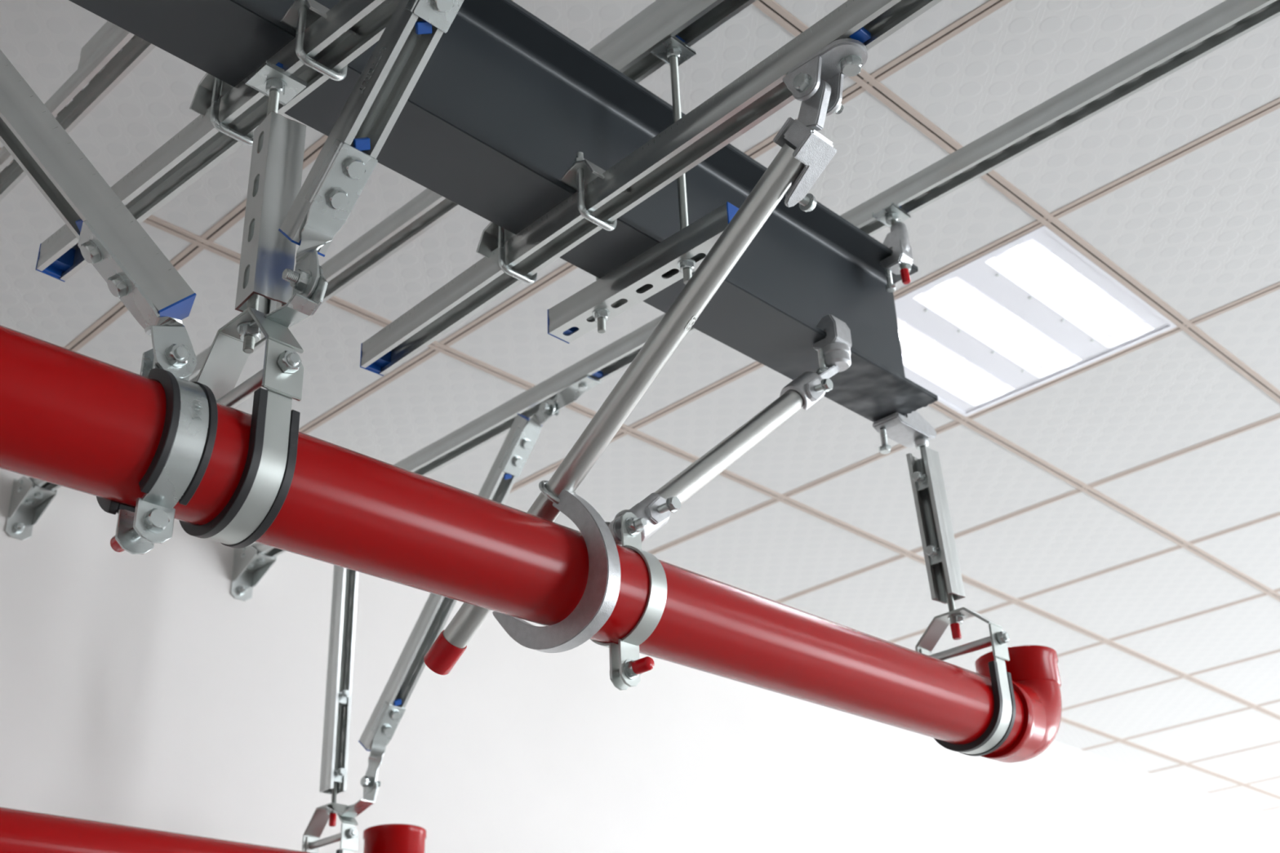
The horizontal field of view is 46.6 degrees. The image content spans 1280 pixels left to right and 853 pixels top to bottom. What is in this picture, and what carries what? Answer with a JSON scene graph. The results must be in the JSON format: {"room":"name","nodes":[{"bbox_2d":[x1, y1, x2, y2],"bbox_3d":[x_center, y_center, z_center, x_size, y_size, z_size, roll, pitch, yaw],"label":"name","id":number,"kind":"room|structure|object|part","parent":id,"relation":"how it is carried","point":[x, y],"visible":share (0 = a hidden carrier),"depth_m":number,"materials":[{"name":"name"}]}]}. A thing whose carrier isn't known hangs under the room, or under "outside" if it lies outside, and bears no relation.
{"room":"commercial building interior","nodes":[
{"label":"commercial building interior","id":0,"kind":"room"},
{"bbox_2d":[0,807,426,852],"bbox_3d":[-1.753,0.409,2.016,0.134,0.209,3.642,-27,-37,37],"label":"pipe","id":1,"kind":"object","parent":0,"point":[21,831],"visible":1,"depth_m":2.69,"materials":[{"name":"red metal"}]},
{"bbox_2d":[363,823,426,852],"bbox_3d":[-0.524,0.898,3.171,0.134,0.069,0.134,-27,-36,37],"label":"socket","id":2,"kind":"object","parent":1,"relation":"attached to","point":[389,837],"depth_m":3.12,"materials":[{"name":"red paint"}]},
{"bbox_2d":[28,0,755,491],"bbox_3d":[-0.194,-0.444,2.346,3.335,0.040,0.040,-27,-37,37],"label":"channel","id":3,"kind":"object","parent":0,"point":[691,20],"visible":0.28,"depth_m":2.47,"materials":[{"name":"metal"}]},
{"bbox_2d":[595,276,605,333],"bbox_3d":[-0.061,-0.317,2.152,0.011,0.422,0.011,-7,-29,9],"label":"rod","id":4,"kind":"object","parent":3,"relation":"hanging from","point":[601,322],"visible":0.08,"depth_m":2.05,"materials":[{"name":"silver metal"}]},
{"bbox_2d":[592,308,609,322],"bbox_3d":[-0.054,-0.153,2.063,0.024,0.011,0.024,-27,-37,37],"label":"nut","id":5,"kind":"object","parent":4,"relation":"attached to","point":[597,313],"visible":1,"depth_m":2.06,"materials":[{"name":"metal"}]},
{"bbox_2d":[590,0,685,60],"bbox_3d":[0.465,-0.810,1.803,1.478,0.040,0.040,-27,-37,37],"label":"channel","id":6,"kind":"object","parent":3,"relation":"on","point":[657,10],"visible":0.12,"depth_m":2.18,"materials":[{"name":"metal"}]},
{"bbox_2d":[649,35,696,66],"bbox_3d":[0.048,-0.541,2.142,0.043,0.029,0.052,-27,-37,37],"label":"washer","id":7,"kind":"object","parent":3,"relation":"attached to","point":[673,46],"visible":0.94,"depth_m":2.13,"materials":[{"name":"metal"}]},
{"bbox_2d":[669,56,692,284],"bbox_3d":[0.055,-0.375,2.053,0.011,0.422,0.011,4,-29,-11],"label":"rod","id":8,"kind":"object","parent":3,"relation":"hanging from","point":[682,202],"visible":0.59,"depth_m":2.03,"materials":[{"name":"silver metal"}]},
{"bbox_2d":[547,201,738,343],"bbox_3d":[0.005,-0.205,2.026,0.345,0.041,0.041,-27,-37,37],"label":"channel","id":9,"kind":"object","parent":8,"relation":"hanging from","point":[655,269],"visible":0.81,"depth_m":2.02,"materials":[{"name":"metal"}]},
{"bbox_2d":[677,258,696,273],"bbox_3d":[0.062,-0.211,1.965,0.024,0.011,0.024,-27,-37,37],"label":"nut","id":10,"kind":"object","parent":8,"relation":"attached to","point":[683,264],"visible":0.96,"depth_m":1.96,"materials":[{"name":"metal"}]},
{"bbox_2d":[358,413,542,751],"bbox_3d":[-0.391,0.325,3.055,0.528,0.596,0.041,-27,-37,37],"label":"channel","id":11,"kind":"object","parent":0,"point":[410,665],"visible":0.48,"depth_m":3.05,"materials":[{"name":"metal"}]},
{"bbox_2d":[360,698,405,792],"bbox_3d":[-0.530,0.657,3.051,0.122,0.174,0.053,-27,-37,37],"label":"hinge fitting","id":12,"kind":"object","parent":11,"relation":"attached to","point":[389,716],"visible":1,"depth_m":3.05,"materials":[{"name":"metal"}]},
{"bbox_2d":[249,0,1279,557],"bbox_3d":[0.208,-0.245,2.701,3.335,0.085,0.040,-27,-37,37],"label":"channel","id":13,"kind":"object","parent":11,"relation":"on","point":[1228,20],"depth_m":2.41,"materials":[{"name":"metal"}]},
{"bbox_2d":[328,568,350,826],"bbox_3d":[-0.652,0.496,3.257,0.014,0.758,0.014,-15,-31,22],"label":"rod","id":14,"kind":"object","parent":13,"relation":"hanging from","point":[332,819],"visible":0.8,"depth_m":3.21,"materials":[{"name":"silver metal"}]},
{"bbox_2d":[319,564,358,794],"bbox_3d":[-0.650,0.489,3.252,0.054,0.620,0.040,-27,-37,37],"label":"channel","id":15,"kind":"object","parent":14,"relation":"attached to","point":[328,775],"visible":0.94,"depth_m":3.21,"materials":[{"name":"metal"}]},
{"bbox_2d":[302,777,377,852],"bbox_3d":[-0.617,0.859,3.034,0.220,0.276,0.045,-27,-37,37],"label":"hanger","id":16,"kind":"object","parent":14,"relation":"hanging from","point":[348,837],"visible":0.99,"depth_m":3.04,"materials":[{"name":"metal"}]},
{"bbox_2d":[498,399,559,479],"bbox_3d":[-0.223,0.025,3.019,0.152,0.134,0.047,-27,-37,37],"label":"hinge fitting","id":17,"kind":"object","parent":13,"relation":"attached to","point":[523,441],"visible":1,"depth_m":3.02,"materials":[{"name":"metal"}]},
{"bbox_3d":[-0.135,-0.060,2.987,0.154,0.057,0.040,-27,-37,37],"label":"channel bracket","id":18,"kind":"part","parent":13,"relation":"part of","materials":[{"name":"silver metal"}]},
{"bbox_2d":[871,201,911,228],"bbox_3d":[0.425,-0.358,2.514,0.043,0.029,0.052,-27,-37,37],"label":"washer","id":19,"kind":"object","parent":13,"relation":"attached to","point":[891,212],"visible":0.97,"depth_m":2.50,"materials":[{"name":"metal"}]},
{"bbox_2d":[890,221,910,284],"bbox_3d":[0.434,-0.306,2.490,0.021,0.156,0.014,3,-29,-9],"label":"rod","id":20,"kind":"object","parent":13,"relation":"hanging from","point":[904,273],"visible":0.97,"depth_m":2.46,"materials":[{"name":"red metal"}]},
{"bbox_2d":[69,0,937,422],"bbox_3d":[-0.438,-0.528,1.708,0.117,0.262,2.506,-27,-37,37],"label":"steel beam","id":21,"kind":"structure","parent":0,"point":[504,103],"depth_m":2.02,"materials":[{"name":"grey metal"}]},
{"bbox_2d":[35,0,399,281],"bbox_3d":[-0.304,-0.429,1.584,1.254,0.041,0.041,-25,-35,35],"label":"channel","id":22,"kind":"object","parent":21,"relation":"attached to","point":[198,147],"visible":0.62,"depth_m":1.72,"materials":[{"name":"metal"}]},
{"bbox_2d":[189,72,253,146],"bbox_3d":[-0.467,-0.370,1.718,0.070,0.096,0.080,-27,-37,37],"label":"clamp","id":23,"kind":"object","parent":22,"relation":"attached to","point":[209,92],"visible":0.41,"depth_m":1.71,"materials":[{"name":"metal"}]},
{"bbox_3d":[-0.467,-0.381,1.724,0.070,0.036,0.080,-27,-36,37],"label":"saddle plate","id":24,"kind":"part","parent":23,"relation":"part of","materials":[{"name":"metal"}]},
{"bbox_2d":[242,90,279,353],"bbox_3d":[-0.394,-0.234,1.554,0.011,0.363,0.011,4,-29,-11],"label":"rod","id":25,"kind":"object","parent":22,"relation":"hanging from","point":[273,98],"visible":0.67,"depth_m":1.49,"materials":[{"name":"silver metal"}]},
{"bbox_2d":[178,265,328,548],"bbox_3d":[-0.378,-0.022,1.433,0.176,0.279,0.046,-27,-37,37],"label":"hanger","id":26,"kind":"object","parent":25,"relation":"hanging from","point":[261,491],"visible":0.84,"depth_m":1.39,"materials":[{"name":"metal"}]},
{"bbox_2d":[0,324,1062,763],"bbox_3d":[-0.622,-0.092,1.175,0.134,0.296,3.842,-25,-36,36],"label":"pipe","id":27,"kind":"object","parent":26,"relation":"hanging from","point":[69,419],"visible":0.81,"depth_m":1.55,"materials":[{"name":"red paint"}]},
{"bbox_2d":[96,348,217,554],"bbox_3d":[-0.440,0.015,1.349,0.138,0.208,0.046,-27,-37,37],"label":"clamp","id":28,"kind":"object","parent":27,"relation":"attached to","point":[180,463],"visible":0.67,"depth_m":1.30,"materials":[{"name":"metal"}]},
{"bbox_2d":[0,49,195,319],"bbox_3d":[-0.595,-0.291,1.435,0.351,0.384,0.041,11,-31,-23],"label":"channel","id":29,"kind":"object","parent":28,"relation":"attached to","point":[29,131],"visible":0.89,"depth_m":1.41,"materials":[{"name":"metal"}]},
{"bbox_2d":[75,218,197,378],"bbox_3d":[-0.477,-0.119,1.400,0.126,0.160,0.047,9,-30,-21],"label":"hinge fitting","id":30,"kind":"object","parent":29,"relation":"attached to","point":[174,353],"visible":0.95,"depth_m":1.39,"materials":[{"name":"metal"}]},
{"bbox_2d":[492,480,620,653],"bbox_3d":[-0.095,0.155,1.708,0.195,0.221,0.062,-27,-37,37],"label":"clamp","id":31,"kind":"object","parent":27,"relation":"attached to","point":[597,602],"visible":0.84,"depth_m":1.64,"materials":[{"name":"silver metal"}]},
{"bbox_2d":[423,143,804,675],"bbox_3d":[-0.038,-0.005,1.712,0.631,0.451,0.036,-27,-37,37],"label":"tube","id":32,"kind":"object","parent":31,"relation":"attached to","point":[448,647],"visible":0.93,"depth_m":1.68,"materials":[{"name":"silver metal"}]},
{"bbox_2d":[589,511,666,690],"bbox_3d":[-0.021,0.206,1.763,0.122,0.217,0.032,-27,-37,37],"label":"clamp","id":33,"kind":"object","parent":27,"relation":"attached to","point":[626,666],"visible":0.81,"depth_m":1.72,"materials":[{"name":"metal"}]},
{"bbox_2d":[608,493,680,546],"bbox_3d":[0.007,0.117,1.836,0.090,0.080,0.077,-3,-28,1],"label":"fitting","id":34,"kind":"object","parent":33,"relation":"attached to","point":[655,509],"visible":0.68,"depth_m":1.82,"materials":[{"name":"silver metal"}]},
{"bbox_2d":[653,389,804,512],"bbox_3d":[0.122,0.032,2.008,0.373,0.338,0.033,20,-36,-36],"label":"tube","id":35,"kind":"object","parent":34,"relation":"attached to","point":[683,486],"visible":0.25,"depth_m":1.99,"materials":[{"name":"silver metal"}]},
{"bbox_2d":[915,607,1015,756],"bbox_3d":[0.509,0.397,2.312,0.164,0.224,0.045,-27,-37,37],"label":"hanger","id":36,"kind":"object","parent":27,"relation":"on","point":[1000,727],"visible":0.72,"depth_m":2.28,"materials":[{"name":"metal"}]},
{"bbox_2d":[980,676,1046,763],"bbox_3d":[0.612,0.473,2.398,0.130,0.151,0.173,-27,-36,37],"label":"socket","id":37,"kind":"object","parent":27,"relation":"attached to","point":[1028,740],"depth_m":2.32,"materials":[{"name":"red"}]},
{"bbox_2d":[974,644,1061,687],"bbox_3d":[0.626,0.410,2.456,0.134,0.062,0.134,-27,-36,37],"label":"socket","id":38,"kind":"object","parent":27,"relation":"attached to","point":[1028,665],"depth_m":2.40,"materials":[{"name":"red paint"}]},
{"bbox_2d":[235,111,306,314],"bbox_3d":[-0.386,-0.222,1.558,0.041,0.231,0.041,20,-35,-35],"label":"channel","id":39,"kind":"object","parent":25,"relation":"attached to","point":[275,176],"visible":0.87,"depth_m":1.54,"materials":[{"name":"metal"}]},
{"bbox_2d":[244,60,306,106],"bbox_3d":[-0.400,-0.377,1.630,0.043,0.029,0.052,-27,-37,37],"label":"washer","id":40,"kind":"object","parent":22,"relation":"attached to","point":[270,77],"visible":0.99,"depth_m":1.62,"materials":[{"name":"metal"}]},
{"bbox_2d":[280,0,356,80],"bbox_3d":[-0.345,-0.426,1.623,0.066,0.096,0.080,-27,-37,37],"label":"clamp","id":41,"kind":"object","parent":22,"relation":"attached to","point":[301,14],"visible":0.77,"depth_m":1.61,"materials":[{"name":"metal"}]},
{"bbox_3d":[-0.345,-0.435,1.628,0.066,0.034,0.080,-27,-36,37],"label":"saddle plate","id":42,"kind":"part","parent":41,"relation":"part of","materials":[{"name":"metal"}]},
{"bbox_2d":[404,0,463,34],"bbox_3d":[-0.184,-0.438,1.456,0.098,0.084,0.046,-27,-37,37],"label":"hinge fitting","id":43,"kind":"object","parent":22,"relation":"attached to","point":[441,14],"visible":1,"depth_m":1.46,"materials":[{"name":"metal"}]},
{"bbox_2d":[278,0,443,257],"bbox_3d":[-0.266,-0.321,1.486,0.256,0.244,0.040,-27,-37,37],"label":"channel","id":44,"kind":"object","parent":43,"relation":"attached to","point":[400,56],"visible":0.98,"depth_m":1.48,"materials":[{"name":"metal"}]},
{"bbox_2d":[281,137,377,298],"bbox_3d":[-0.309,-0.204,1.471,0.108,0.156,0.047,-27,-37,37],"label":"hinge fitting","id":45,"kind":"object","parent":44,"relation":"attached to","point":[346,170],"visible":0.96,"depth_m":1.47,"materials":[{"name":"metal"}]},
{"bbox_2d":[360,0,942,376],"bbox_3d":[0.057,-0.314,1.772,0.076,0.092,1.304,23,-37,-38],"label":"channel","id":46,"kind":"object","parent":21,"relation":"attached to","point":[761,91],"depth_m":1.79,"materials":[{"name":"metal"}]},
{"bbox_2d":[475,222,537,284],"bbox_3d":[-0.166,-0.237,1.990,0.070,0.096,0.080,-27,-37,37],"label":"clamp","id":47,"kind":"object","parent":46,"relation":"attached to","point":[493,236],"visible":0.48,"depth_m":1.98,"materials":[{"name":"metal"}]},
{"bbox_3d":[-0.167,-0.248,1.995,0.070,0.036,0.080,-27,-36,37],"label":"saddle plate","id":48,"kind":"part","parent":47,"relation":"part of","materials":[{"name":"metal"}]},
{"bbox_2d":[560,151,626,231],"bbox_3d":[-0.053,-0.297,1.886,0.065,0.096,0.080,-27,-37,37],"label":"clamp","id":49,"kind":"object","parent":46,"relation":"attached to","point":[582,171],"visible":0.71,"depth_m":1.87,"materials":[{"name":"metal"}]},
{"bbox_3d":[-0.053,-0.306,1.891,0.065,0.034,0.080,-27,-36,37],"label":"saddle plate","id":50,"kind":"part","parent":49,"relation":"part of","materials":[{"name":"metal"}]},
{"bbox_2d":[773,78,836,212],"bbox_3d":[0.177,-0.306,1.641,0.066,0.121,0.118,6,-29,-15],"label":"fitting","id":51,"kind":"object","parent":46,"relation":"attached to","point":[812,148],"visible":0.91,"depth_m":1.62,"materials":[{"name":"silver metal"}]},
{"bbox_3d":[0.210,-0.382,1.626,0.108,0.062,0.072,-27,-37,37],"label":"swivel bracket","id":52,"kind":"part","parent":46,"relation":"part of","materials":[{"name":"silver metal"}]},
{"bbox_3d":[0.205,-0.395,1.635,0.100,0.009,0.052,-27,-36,37],"label":"plate","id":53,"kind":"part","parent":46,"relation":"part of","materials":[{"name":"silver metal"}]},
{"bbox_2d":[813,314,852,373],"bbox_3d":[0.289,-0.118,2.227,0.049,0.095,0.048,-27,-37,37],"label":"clamp","id":54,"kind":"object","parent":21,"relation":"attached to","point":[834,349],"visible":0.94,"depth_m":2.21,"materials":[{"name":"silver metal"}]},
{"bbox_2d":[779,365,839,409],"bbox_3d":[0.257,-0.062,2.177,0.079,0.099,0.102,-27,-37,37],"label":"fitting","id":55,"kind":"object","parent":54,"relation":"attached to","point":[812,386],"visible":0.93,"depth_m":2.14,"materials":[{"name":"silver metal"}]},
{"bbox_2d":[779,371,825,409],"bbox_3d":[0.238,-0.049,2.170,0.050,0.072,0.076,-27,-36,37],"label":"socket","id":56,"kind":"object","parent":55,"relation":"attached to","point":[808,384],"depth_m":2.14,"materials":[{"name":"silver metal"}]},
{"bbox_2d":[880,221,913,292],"bbox_3d":[0.431,-0.284,2.490,0.053,0.121,0.034,-27,-37,37],"label":"clamp","id":57,"kind":"object","parent":21,"relation":"attached to","point":[897,240],"visible":1,"depth_m":2.48,"materials":[{"name":"silver metal"}]},
{"bbox_2d":[872,410,936,453],"bbox_3d":[0.443,0.015,2.478,0.052,0.083,0.116,-27,-37,37],"label":"clamp","id":58,"kind":"object","parent":21,"relation":"attached to","point":[911,430],"visible":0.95,"depth_m":2.46,"materials":[{"name":"silver metal"}]},
{"bbox_2d":[920,446,961,639],"bbox_3d":[0.486,0.171,2.424,0.014,0.369,0.034,-27,-37,37],"label":"rod","id":59,"kind":"object","parent":58,"relation":"hanging from","point":[954,626],"visible":0.51,"depth_m":2.37,"materials":[{"name":"silver metal"}]},
{"bbox_2d":[906,446,965,604],"bbox_3d":[0.477,0.157,2.417,0.038,0.257,0.066,-27,-37,37],"label":"channel","id":60,"kind":"object","parent":59,"relation":"attached to","point":[947,553],"visible":1,"depth_m":2.41,"materials":[{"name":"metal"}]},
{"bbox_2d":[0,0,1279,817],"bbox_3d":[3.497,-0.157,3.849,7.010,0.143,14.600,-27,-37,37],"label":"ceiling","id":61,"kind":"structure","parent":0,"point":[1117,514],"depth_m":3.46,"materials":[{"name":"white tile"}]},
{"bbox_2d":[894,225,1177,417],"bbox_3d":[0.819,-0.252,3.395,0.580,0.082,0.580,-27,-37,37],"label":"light","id":62,"kind":"object","parent":61,"relation":"attached to","point":[1086,349],"visible":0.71,"depth_m":3.37,"materials":[{"name":"white plastic"}]},
{"bbox_3d":[0.636,-0.128,3.534,0.036,0.003,0.548,-27,-36,37],"label":"ridge panel","id":63,"kind":"part","parent":62,"relation":"part of","materials":[{"name":"white plastic"}]},
{"bbox_3d":[0.755,-0.187,3.433,0.072,0.003,0.548,-27,-36,37],"label":"ridge panel","id":64,"kind":"part","parent":62,"relation":"part of","materials":[{"name":"white plastic"}]},
{"bbox_3d":[0.868,-0.095,3.664,0.113,0.047,0.028,-27,-36,37],"label":"plate","id":65,"kind":"part","parent":62,"relation":"part of","materials":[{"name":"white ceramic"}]},
{"bbox_3d":[0.886,-0.253,3.321,0.072,0.003,0.548,-27,-36,37],"label":"ridge panel","id":66,"kind":"part","parent":62,"relation":"part of","materials":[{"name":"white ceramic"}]},
{"bbox_3d":[0.999,-0.161,3.552,0.113,0.047,0.028,-27,-36,37],"label":"plate","id":67,"kind":"part","parent":62,"relation":"part of","materials":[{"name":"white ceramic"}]},
{"bbox_3d":[1.005,-0.313,3.220,0.036,0.003,0.548,-27,-36,37],"label":"ridge panel","id":68,"kind":"part","parent":62,"relation":"part of","materials":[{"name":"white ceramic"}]},
{"bbox_3d":[1.131,-0.227,3.440,0.113,0.047,0.028,-27,-36,37],"label":"plate","id":69,"kind":"part","parent":62,"relation":"part of","materials":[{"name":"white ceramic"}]},
{"bbox_2d":[0,468,1279,852],"bbox_3d":[1.140,2.560,5.104,0.200,3.320,14.600,-27,-37,37],"label":"wall","id":70,"kind":"structure","parent":0,"point":[136,690],"depth_m":4.01,"materials":[{"name":"white paint"}]},
{"bbox_2d":[4,475,57,540],"bbox_3d":[-1.359,0.170,3.321,0.110,0.140,0.063,-27,-37,37],"label":"wall bracket","id":71,"kind":"object","parent":70,"relation":"attached to","point":[28,503],"visible":0.99,"depth_m":3.33,"materials":[{"name":"metal"}]},
{"bbox_3d":[-1.395,0.189,3.354,0.004,0.140,0.060,-27,-36,37],"label":"wall plate","id":72,"kind":"part","parent":71,"relation":"part of","materials":[{"name":"metal"}]},
{"bbox_3d":[-1.357,0.159,3.326,0.105,0.004,0.048,-27,-36,37],"label":"arm","id":73,"kind":"part","parent":71,"relation":"part of","materials":[{"name":"metal"}]},
{"bbox_2d":[230,545,276,600],"bbox_3d":[-0.957,0.349,3.686,0.110,0.140,0.063,-27,-37,37],"label":"wall bracket","id":74,"kind":"object","parent":70,"relation":"attached to","point":[249,567],"visible":0.94,"depth_m":3.69,"materials":[{"name":"metal"}]},
{"bbox_3d":[-0.993,0.369,3.719,0.004,0.140,0.060,-27,-36,37],"label":"wall plate","id":75,"kind":"part","parent":74,"relation":"part of","materials":[{"name":"metal"}]},
{"bbox_3d":[-0.955,0.338,3.692,0.105,0.004,0.048,-27,-36,37],"label":"arm","id":76,"kind":"part","parent":74,"relation":"part of","materials":[{"name":"metal"}]},
{"bbox_2d":[1051,740,1279,820],"bbox_3d":[1.157,1.080,5.811,0.022,0.003,14.200,-27,-37,37],"label":"trim","id":77,"kind":"structure","parent":70,"relation":"attached to","point":[1063,745],"depth_m":6.98,"materials":[{"name":"white"}]},
{"bbox_3d":[-1.747,-0.003,2.967,0.110,0.140,0.063,-27,-37,37],"label":"wall bracket","id":78,"kind":"object","parent":70,"relation":"attached to","visible":0},
{"bbox_2d":[0,26,155,200],"bbox_3d":[-0.583,-0.617,1.993,3.335,0.040,0.040,-27,-37,37],"label":"channel","id":79,"kind":"object","parent":78,"relation":"attached to","point":[135,49],"visible":0.57,"depth_m":2.19,"materials":[{"name":"metal"}]},
{"bbox_2d":[77,21,135,71],"bbox_3d":[-0.106,-0.892,1.605,1.991,0.040,0.040,-27,-37,37],"label":"channel","id":80,"kind":"object","parent":79,"relation":"on","point":[108,28],"visible":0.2,"depth_m":2.16,"materials":[{"name":"metal"}]}
]}

